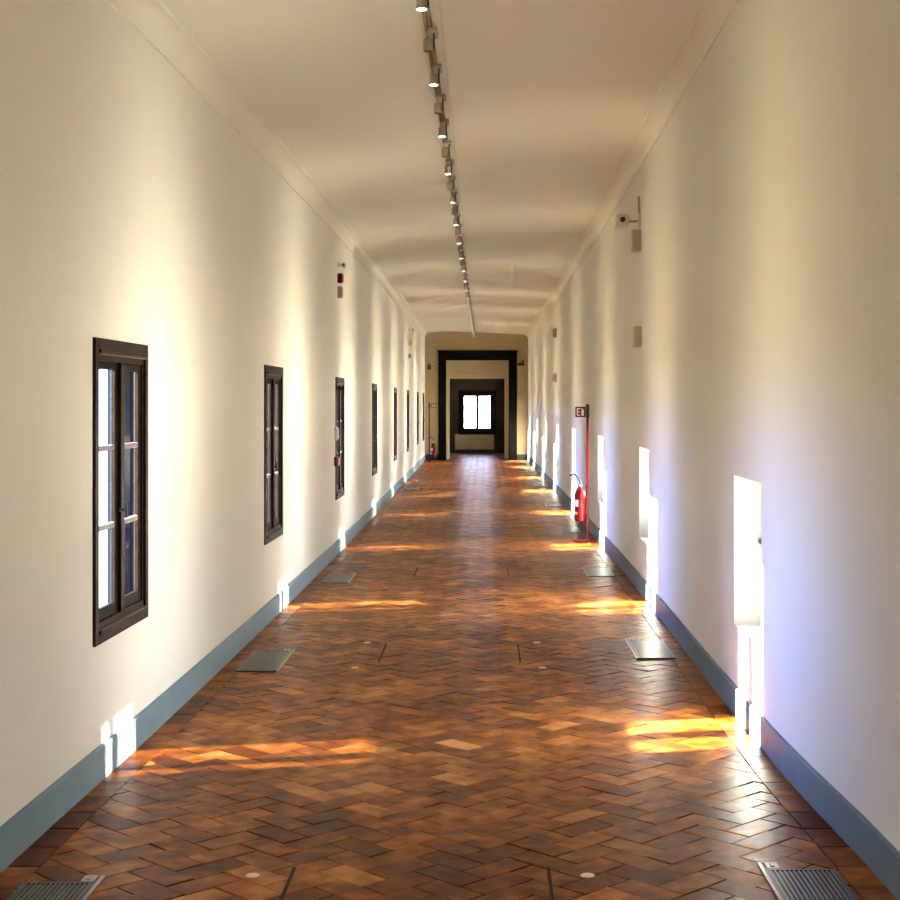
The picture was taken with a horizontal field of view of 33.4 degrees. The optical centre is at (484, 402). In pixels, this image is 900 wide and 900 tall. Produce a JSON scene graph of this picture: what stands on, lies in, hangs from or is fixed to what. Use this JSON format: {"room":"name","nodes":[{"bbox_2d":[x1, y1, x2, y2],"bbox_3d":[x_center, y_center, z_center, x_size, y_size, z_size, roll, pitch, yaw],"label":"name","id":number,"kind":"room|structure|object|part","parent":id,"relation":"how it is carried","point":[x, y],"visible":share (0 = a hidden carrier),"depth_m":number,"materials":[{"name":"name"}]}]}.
{"room":"museum corridor","nodes":[
{"label":"museum corridor","id":0,"kind":"room"},
{"bbox_2d":[0,0,424,825],"bbox_3d":[-1.712,-0.130,17.050,0.285,3.500,50.100,0,0,0],"label":"wall","id":1,"kind":"structure","parent":0,"point":[132,210],"depth_m":7.30,"materials":[{"name":"paint"}]},
{"bbox_2d":[92,337,147,646],"bbox_3d":[-1.694,0.372,6.711,0.207,1.295,0.900,0,0,1],"label":"window","id":2,"kind":"structure","parent":1,"relation":"in","point":[125,363],"depth_m":6.73,"materials":[{"name":"brown wood"}]},
{"bbox_3d":[-1.650,0.375,6.508,0.022,1.110,0.345,0,0,1],"label":"sash","id":3,"kind":"part","parent":2,"relation":"part of","materials":[{"name":"brown wood"}]},
{"bbox_3d":[-1.642,0.375,6.913,0.022,1.110,0.345,0,0,1],"label":"sash","id":4,"kind":"part","parent":2,"relation":"part of","materials":[{"name":"brown wood"}]},
{"bbox_2d":[0,455,424,872],"bbox_3d":[-1.619,1.526,17.049,0.129,0.148,50.099,0,0,0],"label":"baseboard","id":5,"kind":"structure","parent":1,"relation":"attached to","point":[18,833],"depth_m":7.04,"materials":[{"name":"paint"}]},
{"bbox_2d":[264,365,283,544],"bbox_3d":[-1.648,0.372,11.200,0.207,1.295,0.900,0,0,0],"label":"window","id":6,"kind":"structure","parent":1,"relation":"in","point":[273,375],"depth_m":11.17,"materials":[{"name":"brown wood"}]},
{"bbox_3d":[-1.601,0.375,10.998,0.022,1.110,0.345,0,0,0],"label":"sash","id":7,"kind":"part","parent":6,"relation":"part of","materials":[{"name":"brown wood"}]},
{"bbox_3d":[-1.599,0.375,11.403,0.022,1.110,0.345,0,0,0],"label":"sash","id":8,"kind":"part","parent":6,"relation":"part of","materials":[{"name":"brown wood"}]},
{"bbox_2d":[334,427,338,440],"bbox_3d":[-1.548,0.320,15.640,0.042,0.140,0.090,0,0,0],"label":"wall switch","id":9,"kind":"object","parent":1,"relation":"attached to","point":[336,430],"visible":1,"depth_m":15.60,"materials":[{"name":"white plastic"}]},
{"bbox_2d":[334,457,339,465],"bbox_3d":[-1.543,0.610,15.640,0.052,0.100,0.090,0,0,0],"label":"fire alarm","id":10,"kind":"object","parent":1,"relation":"attached to","point":[336,459],"visible":1,"depth_m":15.60,"materials":[{"name":"red plastic"}]},
{"bbox_2d":[335,377,344,499],"bbox_3d":[-1.636,0.372,16.180,0.207,1.295,0.900,0,0,0],"label":"window","id":11,"kind":"structure","parent":1,"relation":"in","point":[339,382],"depth_m":16.21,"materials":[{"name":"brown wood"}]},
{"bbox_3d":[-1.588,0.375,15.977,0.022,1.110,0.345,0,0,0],"label":"sash","id":12,"kind":"part","parent":11,"relation":"part of","materials":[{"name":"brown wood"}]},
{"bbox_3d":[-1.588,0.375,16.383,0.022,1.110,0.345,0,0,0],"label":"sash","id":13,"kind":"part","parent":11,"relation":"part of","materials":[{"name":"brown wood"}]},
{"bbox_2d":[337,273,343,282],"bbox_3d":[-1.538,-1.330,16.000,0.062,0.100,0.100,0,0,0],"label":"fire alarm","id":14,"kind":"object","parent":1,"relation":"attached to","point":[340,277],"visible":1,"depth_m":15.95,"materials":[{"name":"red plastic"}]},
{"bbox_2d":[338,286,343,297],"bbox_3d":[-1.538,-1.180,16.000,0.062,0.120,0.090,0,0,0],"label":"junction box","id":15,"kind":"object","parent":1,"relation":"attached to","point":[340,288],"visible":1,"depth_m":15.95,"materials":[{"name":"beige plastic"}]},
{"bbox_2d":[372,383,377,475],"bbox_3d":[-1.644,0.372,21.380,0.207,1.295,0.900,0,0,0],"label":"window","id":16,"kind":"structure","parent":1,"relation":"in","point":[374,386],"depth_m":21.35,"materials":[{"name":"brown wood"}]},
{"bbox_3d":[-1.596,0.375,21.177,0.022,1.110,0.345,0,0,0],"label":"sash","id":17,"kind":"part","parent":16,"relation":"part of","materials":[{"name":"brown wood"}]},
{"bbox_3d":[-1.597,0.375,21.582,0.022,1.110,0.345,0,0,0],"label":"sash","id":18,"kind":"part","parent":16,"relation":"part of","materials":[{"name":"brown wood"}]},
{"bbox_2d":[394,387,396,460],"bbox_3d":[-1.669,0.372,26.700,0.207,1.295,0.900,0,0,0],"label":"window","id":19,"kind":"structure","parent":1,"relation":"in","point":[395,389],"depth_m":26.72,"materials":[{"name":"brown wood"}]},
{"bbox_2d":[407,390,409,451],"bbox_3d":[-1.695,0.372,31.600,0.207,1.295,0.900,0,0,0],"label":"window","id":20,"kind":"structure","parent":1,"relation":"in","point":[408,392],"depth_m":31.57,"materials":[{"name":"brown wood"}]},
{"bbox_2d":[417,392,418,444],"bbox_3d":[-1.722,0.372,36.800,0.207,1.295,0.900,0,0,0],"label":"window","id":21,"kind":"structure","parent":1,"relation":"in","point":[417,392],"depth_m":36.77,"materials":[{"name":"brown wood"}]},
{"bbox_2d":[423,393,424,440],"bbox_3d":[-1.743,0.372,40.750,0.207,1.295,0.900,0,0,0],"label":"window","id":22,"kind":"structure","parent":1,"relation":"in","point":[423,393],"depth_m":40.72,"materials":[{"name":"brown wood"}]},
{"bbox_2d":[107,0,739,337],"bbox_3d":[-0.167,-1.951,17.050,3.035,0.426,50.100,0,0,0],"label":"ceiling","id":23,"kind":"structure","parent":0,"point":[557,106],"depth_m":10.41,"materials":[{"name":"paint"}]},
{"bbox_2d":[422,5,469,301],"bbox_3d":[-0.305,-1.985,21.440,0.040,0.120,41.280,0,0,0],"label":"track","id":24,"kind":"object","parent":23,"relation":"attached to","point":[427,21],"visible":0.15,"depth_m":9.45,"materials":[{"name":"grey metal"}]},
{"bbox_2d":[416,0,428,10],"bbox_3d":[-0.293,-1.950,7.246,0.076,0.119,0.170,0,0,0],"label":"track spotlight","id":25,"kind":"object","parent":24,"relation":"attached to","point":[421,5],"visible":1,"depth_m":7.20,"materials":[{"name":"grey metal"}]},
{"bbox_2d":[423,27,437,52],"bbox_3d":[-0.293,-1.950,8.098,0.076,0.119,0.170,0,0,0],"label":"track spotlight","id":26,"kind":"object","parent":24,"relation":"attached to","point":[428,43],"visible":1,"depth_m":8.05,"materials":[{"name":"grey metal"}]},
{"bbox_2d":[429,64,442,85],"bbox_3d":[-0.293,-1.948,8.950,0.076,0.119,0.170,0,0,0],"label":"track spotlight","id":27,"kind":"object","parent":24,"relation":"attached to","point":[434,79],"visible":1,"depth_m":8.90,"materials":[{"name":"grey metal"}]},
{"bbox_2d":[434,94,445,113],"bbox_3d":[-0.293,-1.946,9.802,0.076,0.119,0.170,0,0,0],"label":"track spotlight","id":28,"kind":"object","parent":24,"relation":"attached to","point":[438,107],"visible":1,"depth_m":9.75,"materials":[{"name":"grey metal"}]},
{"bbox_2d":[438,119,448,137],"bbox_3d":[-0.293,-1.944,10.654,0.076,0.119,0.170,0,0,0],"label":"track spotlight","id":29,"kind":"object","parent":24,"relation":"attached to","point":[442,131],"visible":1,"depth_m":10.61,"materials":[{"name":"grey metal"}]},
{"bbox_2d":[442,140,451,157],"bbox_3d":[-0.293,-1.941,11.506,0.076,0.119,0.170,0,0,0],"label":"track spotlight","id":30,"kind":"object","parent":24,"relation":"attached to","point":[448,143],"visible":1,"depth_m":11.46,"materials":[{"name":"grey metal"}]},
{"bbox_2d":[445,159,453,174],"bbox_3d":[-0.293,-1.938,12.358,0.076,0.119,0.170,0,0,0],"label":"track spotlight","id":31,"kind":"object","parent":24,"relation":"attached to","point":[448,169],"visible":1,"depth_m":12.31,"materials":[{"name":"grey metal"}]},
{"bbox_2d":[447,175,455,189],"bbox_3d":[-0.293,-1.934,13.210,0.076,0.119,0.170,0,0,0],"label":"track spotlight","id":32,"kind":"object","parent":24,"relation":"attached to","point":[450,185],"visible":1,"depth_m":13.16,"materials":[{"name":"grey metal"}]},
{"bbox_2d":[450,189,457,202],"bbox_3d":[-0.293,-1.931,14.062,0.076,0.119,0.170,0,0,0],"label":"track spotlight","id":33,"kind":"object","parent":24,"relation":"attached to","point":[454,191],"visible":0.99,"depth_m":14.01,"materials":[{"name":"grey metal"}]},
{"bbox_2d":[452,202,458,214],"bbox_3d":[-0.293,-1.927,14.914,0.076,0.119,0.170,0,0,0],"label":"track spotlight","id":34,"kind":"object","parent":24,"relation":"attached to","point":[454,210],"visible":0.96,"depth_m":14.86,"materials":[{"name":"grey metal"}]},
{"bbox_2d":[453,213,460,225],"bbox_3d":[-0.293,-1.922,15.766,0.076,0.119,0.170,0,0,0],"label":"track spotlight","id":35,"kind":"object","parent":24,"relation":"attached to","point":[455,221],"visible":0.94,"depth_m":15.71,"materials":[{"name":"grey metal"}]},
{"bbox_2d":[455,224,461,234],"bbox_3d":[-0.293,-1.917,16.618,0.076,0.119,0.170,0,0,0],"label":"track spotlight","id":36,"kind":"object","parent":24,"relation":"attached to","point":[457,231],"visible":0.79,"depth_m":16.57,"materials":[{"name":"grey metal"}]},
{"bbox_2d":[457,233,462,243],"bbox_3d":[-0.293,-1.912,17.470,0.076,0.119,0.170,0,0,0],"label":"track spotlight","id":37,"kind":"object","parent":24,"relation":"attached to","point":[459,240],"visible":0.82,"depth_m":17.42,"materials":[{"name":"grey metal"}]},
{"bbox_2d":[458,241,463,251],"bbox_3d":[-0.293,-1.906,18.322,0.076,0.119,0.170,0,0,0],"label":"track spotlight","id":38,"kind":"object","parent":24,"relation":"attached to","point":[460,248],"visible":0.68,"depth_m":18.27,"materials":[{"name":"grey metal"}]},
{"bbox_2d":[459,249,464,258],"bbox_3d":[-0.293,-1.900,19.174,0.076,0.119,0.170,0,0,0],"label":"track spotlight","id":39,"kind":"object","parent":24,"relation":"attached to","point":[461,256],"visible":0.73,"depth_m":19.12,"materials":[{"name":"grey metal"}]},
{"bbox_2d":[460,256,465,264],"bbox_3d":[-0.293,-1.895,20.026,0.076,0.119,0.170,0,0,0],"label":"track spotlight","id":40,"kind":"object","parent":24,"relation":"attached to","point":[462,262],"visible":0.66,"depth_m":19.98,"materials":[{"name":"grey metal"}]},
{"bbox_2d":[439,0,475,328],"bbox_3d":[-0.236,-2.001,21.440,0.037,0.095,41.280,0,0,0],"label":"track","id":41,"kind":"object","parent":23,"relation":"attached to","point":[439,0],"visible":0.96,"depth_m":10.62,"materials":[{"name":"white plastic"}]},
{"bbox_2d":[0,453,896,899],"bbox_3d":[-0.166,1.602,24.750,3.030,0.012,46.500,0,0,0],"label":"floor","id":42,"kind":"structure","parent":0,"point":[449,765],"depth_m":6.77,"materials":[{"name":"ceramic"}]},
{"bbox_2d":[6,875,104,899],"bbox_3d":[-1.407,1.593,4.660,0.252,0.011,0.800,0,0,0],"label":"floor grate","id":43,"kind":"object","parent":42,"relation":"on","point":[82,890],"visible":1,"depth_m":4.90,"materials":[{"name":"grey metal"}]},
{"bbox_3d":[-1.413,1.594,4.620,0.240,0.008,0.720,0,0,0],"label":"grate frame","id":44,"kind":"part","parent":43,"relation":"part of","materials":[{"name":"grey metal"}]},
{"bbox_2d":[246,873,259,877],"bbox_3d":[-0.785,1.596,5.070,0.048,0.004,0.048,0,0,0],"label":"stud","id":45,"kind":"object","parent":42,"relation":"on","point":[250,875],"visible":1,"depth_m":5.06,"materials":[{"name":"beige metal"}]},
{"bbox_2d":[236,649,294,671],"bbox_3d":[-1.355,1.593,9.310,0.252,0.011,0.800,0,0,0],"label":"floor grate","id":46,"kind":"object","parent":42,"relation":"on","point":[258,661],"visible":1,"depth_m":9.23,"materials":[{"name":"grey metal"}]},
{"bbox_2d":[279,867,295,899],"bbox_3d":[-0.655,1.597,4.800,0.012,0.003,0.720,0,0,0],"label":"floor strip","id":47,"kind":"object","parent":42,"relation":"on","point":[282,896],"visible":1,"depth_m":4.98,"materials":[{"name":"grey metal"}]},
{"bbox_2d":[321,572,356,582],"bbox_3d":[-1.331,1.593,13.690,0.252,0.011,0.800,0,0,0],"label":"floor grate","id":48,"kind":"object","parent":42,"relation":"on","point":[331,577],"visible":1,"depth_m":13.65,"materials":[{"name":"grey metal"}]},
{"bbox_2d":[378,643,386,661],"bbox_3d":[-0.655,1.597,9.600,0.012,0.003,0.720,0,0,0],"label":"floor strip","id":49,"kind":"object","parent":42,"relation":"on","point":[385,643],"visible":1,"depth_m":9.60,"materials":[{"name":"grey metal"}]},
{"bbox_2d":[404,487,418,489],"bbox_3d":[-1.367,1.593,27.940,0.252,0.011,0.800,0,0,0],"label":"floor grate","id":50,"kind":"object","parent":42,"relation":"on","point":[406,488],"visible":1,"depth_m":27.91,"materials":[{"name":"grey metal"}]},
{"bbox_2d":[424,402,435,460],"bbox_3d":[-1.525,0.788,41.200,0.350,1.620,0.250,0,0,0],"label":"stand","id":51,"kind":"object","parent":42,"relation":"on","point":[433,405],"visible":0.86,"depth_m":41.18,"materials":[{"name":"red metal"}]},
{"bbox_2d":[429,437,435,456],"bbox_3d":[-1.440,1.205,41.150,0.197,0.550,0.136,0,0,0],"label":"fire extinguisher","id":52,"kind":"object","parent":51,"relation":"attached to","point":[433,445],"visible":1,"depth_m":41.10,"materials":[{"name":"red metal"}]},
{"bbox_3d":[-1.410,1.282,41.150,0.136,0.395,0.136,0,0,0],"label":"tank","id":53,"kind":"part","parent":52,"relation":"part of","materials":[{"name":"red metal"}]},
{"bbox_2d":[517,643,520,661],"bbox_3d":[0.217,1.597,9.600,0.012,0.003,0.720,0,0,0],"label":"floor strip","id":54,"kind":"object","parent":42,"relation":"on","point":[517,643],"visible":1,"depth_m":9.59,"materials":[{"name":"grey metal"}]},
{"bbox_2d":[533,484,547,486],"bbox_3d":[1.069,1.593,28.940,0.252,0.011,0.800,0,0,0],"label":"floor grate","id":55,"kind":"object","parent":42,"relation":"on","point":[535,485],"visible":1,"depth_m":28.92,"materials":[{"name":"grey metal"}]},
{"bbox_2d":[546,867,553,899],"bbox_3d":[0.217,1.597,4.800,0.012,0.003,0.720,0,0,0],"label":"floor strip","id":56,"kind":"object","parent":42,"relation":"on","point":[547,868],"visible":1,"depth_m":4.98,"materials":[{"name":"grey metal"}]},
{"bbox_2d":[544,503,562,506],"bbox_3d":[1.069,1.593,23.440,0.252,0.011,0.800,0,0,0],"label":"floor grate","id":57,"kind":"object","parent":42,"relation":"on","point":[546,504],"visible":1,"depth_m":23.38,"materials":[{"name":"grey metal"}]},
{"bbox_2d":[559,527,581,532],"bbox_3d":[1.069,1.593,18.840,0.252,0.011,0.800,0,0,0],"label":"floor grate","id":58,"kind":"object","parent":42,"relation":"on","point":[562,529],"visible":1,"depth_m":18.76,"materials":[{"name":"grey metal"}]},
{"bbox_2d":[572,404,592,541],"bbox_3d":[1.130,0.805,17.400,0.220,1.585,0.250,0,0,0],"label":"stand","id":59,"kind":"object","parent":42,"relation":"on","point":[579,411],"visible":1,"depth_m":17.39,"materials":[{"name":"red metal"}]},
{"bbox_2d":[569,474,585,520],"bbox_3d":[1.069,1.090,17.340,0.197,0.550,0.136,0,0,0],"label":"fire extinguisher","id":60,"kind":"object","parent":59,"relation":"hanging from","point":[580,494],"visible":1,"depth_m":17.29,"materials":[{"name":"red metal"}]},
{"bbox_3d":[1.100,1.167,17.340,0.136,0.395,0.136,0,0,0],"label":"tank","id":61,"kind":"part","parent":60,"relation":"part of","materials":[{"name":"red metal"}]},
{"bbox_3d":[1.130,1.583,17.400,0.220,0.030,0.250,0,0,0],"label":"plate","id":62,"kind":"part","parent":59,"relation":"part of","materials":[{"name":"red metal"}]},
{"bbox_2d":[581,873,594,877],"bbox_3d":[0.347,1.596,5.070,0.048,0.004,0.048,0,0,0],"label":"stud","id":63,"kind":"object","parent":42,"relation":"on","point":[585,875],"visible":1,"depth_m":5.06,"materials":[{"name":"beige metal"}]},
{"bbox_2d":[582,566,614,576],"bbox_3d":[1.069,1.593,14.190,0.252,0.011,0.800,0,0,0],"label":"floor grate","id":64,"kind":"object","parent":42,"relation":"on","point":[590,571],"visible":1,"depth_m":14.11,"materials":[{"name":"grey metal"}]},
{"bbox_2d":[624,638,676,658],"bbox_3d":[1.069,1.593,9.760,0.252,0.011,0.800,0,0,0],"label":"floor grate","id":65,"kind":"object","parent":42,"relation":"on","point":[641,649],"visible":1,"depth_m":9.69,"materials":[{"name":"grey metal"}]},
{"bbox_2d":[757,862,857,899],"bbox_3d":[1.069,1.593,4.800,0.252,0.011,0.800,0,0,0],"label":"floor grate","id":66,"kind":"object","parent":42,"relation":"on","point":[786,884],"visible":1,"depth_m":4.96,"materials":[{"name":"grey metal"}]},
{"bbox_2d":[425,331,527,453],"bbox_3d":[-0.200,-0.275,42.350,3.100,3.750,0.500,0,0,0],"label":"wall","id":67,"kind":"structure","parent":0,"point":[434,341],"depth_m":42.10,"materials":[{"name":"paint"}]},
{"bbox_2d":[425,454,527,459],"bbox_3d":[-0.237,1.520,42.090,2.874,0.160,0.020,0,0,0],"label":"baseboard","id":68,"kind":"structure","parent":67,"relation":"attached to","point":[519,456],"depth_m":42.08,"materials":[{"name":"stone"}]},
{"bbox_2d":[438,350,517,459],"bbox_3d":[-0.205,0.060,42.117,2.250,3.080,0.205,0,0,0],"label":"door frame","id":69,"kind":"structure","parent":67,"relation":"in","point":[443,355],"depth_m":42.05,"materials":[{"name":"black wood"}]},
{"bbox_2d":[450,379,503,452],"bbox_3d":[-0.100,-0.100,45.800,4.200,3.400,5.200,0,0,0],"label":"wall","id":70,"kind":"structure","parent":0,"point":[455,384],"depth_m":48.01,"materials":[{"name":"black paint"}]},
{"bbox_2d":[455,434,493,449],"bbox_3d":[-0.336,1.240,47.983,1.248,0.496,0.030,0,0,0],"label":"wood panel","id":71,"kind":"object","parent":70,"relation":"attached to","point":[462,442],"visible":1,"depth_m":47.97,"materials":[{"name":"beige wood"}]},
{"bbox_2d":[458,390,495,434],"bbox_3d":[-0.248,0.304,48.030,1.208,1.416,0.140,0,0,0],"label":"window","id":72,"kind":"structure","parent":70,"relation":"in","point":[461,393],"depth_m":47.96,"materials":[{"name":"brown wood"}]},
{"bbox_2d":[446,360,508,458],"bbox_3d":[-0.200,-0.050,42.900,3.000,3.300,0.600,0,0,0],"label":"wall","id":73,"kind":"structure","parent":0,"point":[452,366],"depth_m":42.85,"materials":[{"name":"beige paint"}]},
{"bbox_2d":[449,374,507,458],"bbox_3d":[-0.212,0.380,42.835,1.755,2.440,0.030,0,0,0],"label":"trim","id":74,"kind":"structure","parent":73,"relation":"attached to","point":[449,374],"depth_m":42.82,"materials":[{"name":"beige"}]},
{"bbox_2d":[528,0,899,851],"bbox_3d":[1.410,-0.232,17.050,0.301,3.704,50.101,0,0,0],"label":"wall","id":75,"kind":"structure","parent":0,"point":[759,397],"depth_m":6.83,"materials":[{"name":"paint"}]},
{"bbox_2d":[552,328,556,337],"bbox_3d":[1.243,-1.250,26.800,0.072,0.160,0.140,0,0,0],"label":"junction box","id":76,"kind":"object","parent":75,"relation":"attached to","point":[554,331],"visible":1,"depth_m":26.73,"materials":[{"name":"beige plastic"}]},
{"bbox_2d":[552,374,556,381],"bbox_3d":[1.243,-0.450,26.800,0.072,0.150,0.140,0,0,0],"label":"junction box","id":77,"kind":"object","parent":75,"relation":"attached to","point":[554,376],"visible":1,"depth_m":26.73,"materials":[{"name":"beige plastic"}]},
{"bbox_2d":[614,213,639,227],"bbox_3d":[1.213,-1.560,12.775,0.210,0.120,0.250,0,0,0],"label":"security camera","id":78,"kind":"object","parent":75,"relation":"attached to","point":[620,220],"visible":1,"depth_m":12.68,"materials":[{"name":"white plastic"}]},
{"bbox_2d":[630,230,640,252],"bbox_3d":[1.277,-1.375,12.750,0.082,0.180,0.160,0,0,0],"label":"junction box","id":79,"kind":"object","parent":75,"relation":"attached to","point":[635,235],"visible":1,"depth_m":12.67,"materials":[{"name":"beige plastic"}]},
{"bbox_2d":[631,326,641,346],"bbox_3d":[1.282,-0.560,12.700,0.072,0.170,0.200,0,0,0],"label":"junction box","id":80,"kind":"object","parent":75,"relation":"attached to","point":[636,332],"visible":1,"depth_m":12.60,"materials":[{"name":"beige plastic"}]},
{"bbox_2d":[638,196,639,212],"bbox_3d":[1.311,-1.690,12.790,0.014,0.140,0.020,0,0,0],"label":"cable conduit","id":81,"kind":"object","parent":75,"relation":"attached to","point":[638,196],"visible":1,"depth_m":12.78,"materials":[{"name":"beige plastic"}]},
{"bbox_2d":[528,455,899,899],"bbox_3d":[1.284,1.526,17.049,0.072,0.148,50.099,0,0,0],"label":"baseboard","id":82,"kind":"structure","parent":75,"relation":"attached to","point":[851,825],"depth_m":6.50,"materials":[{"name":"paint"}]}
]}

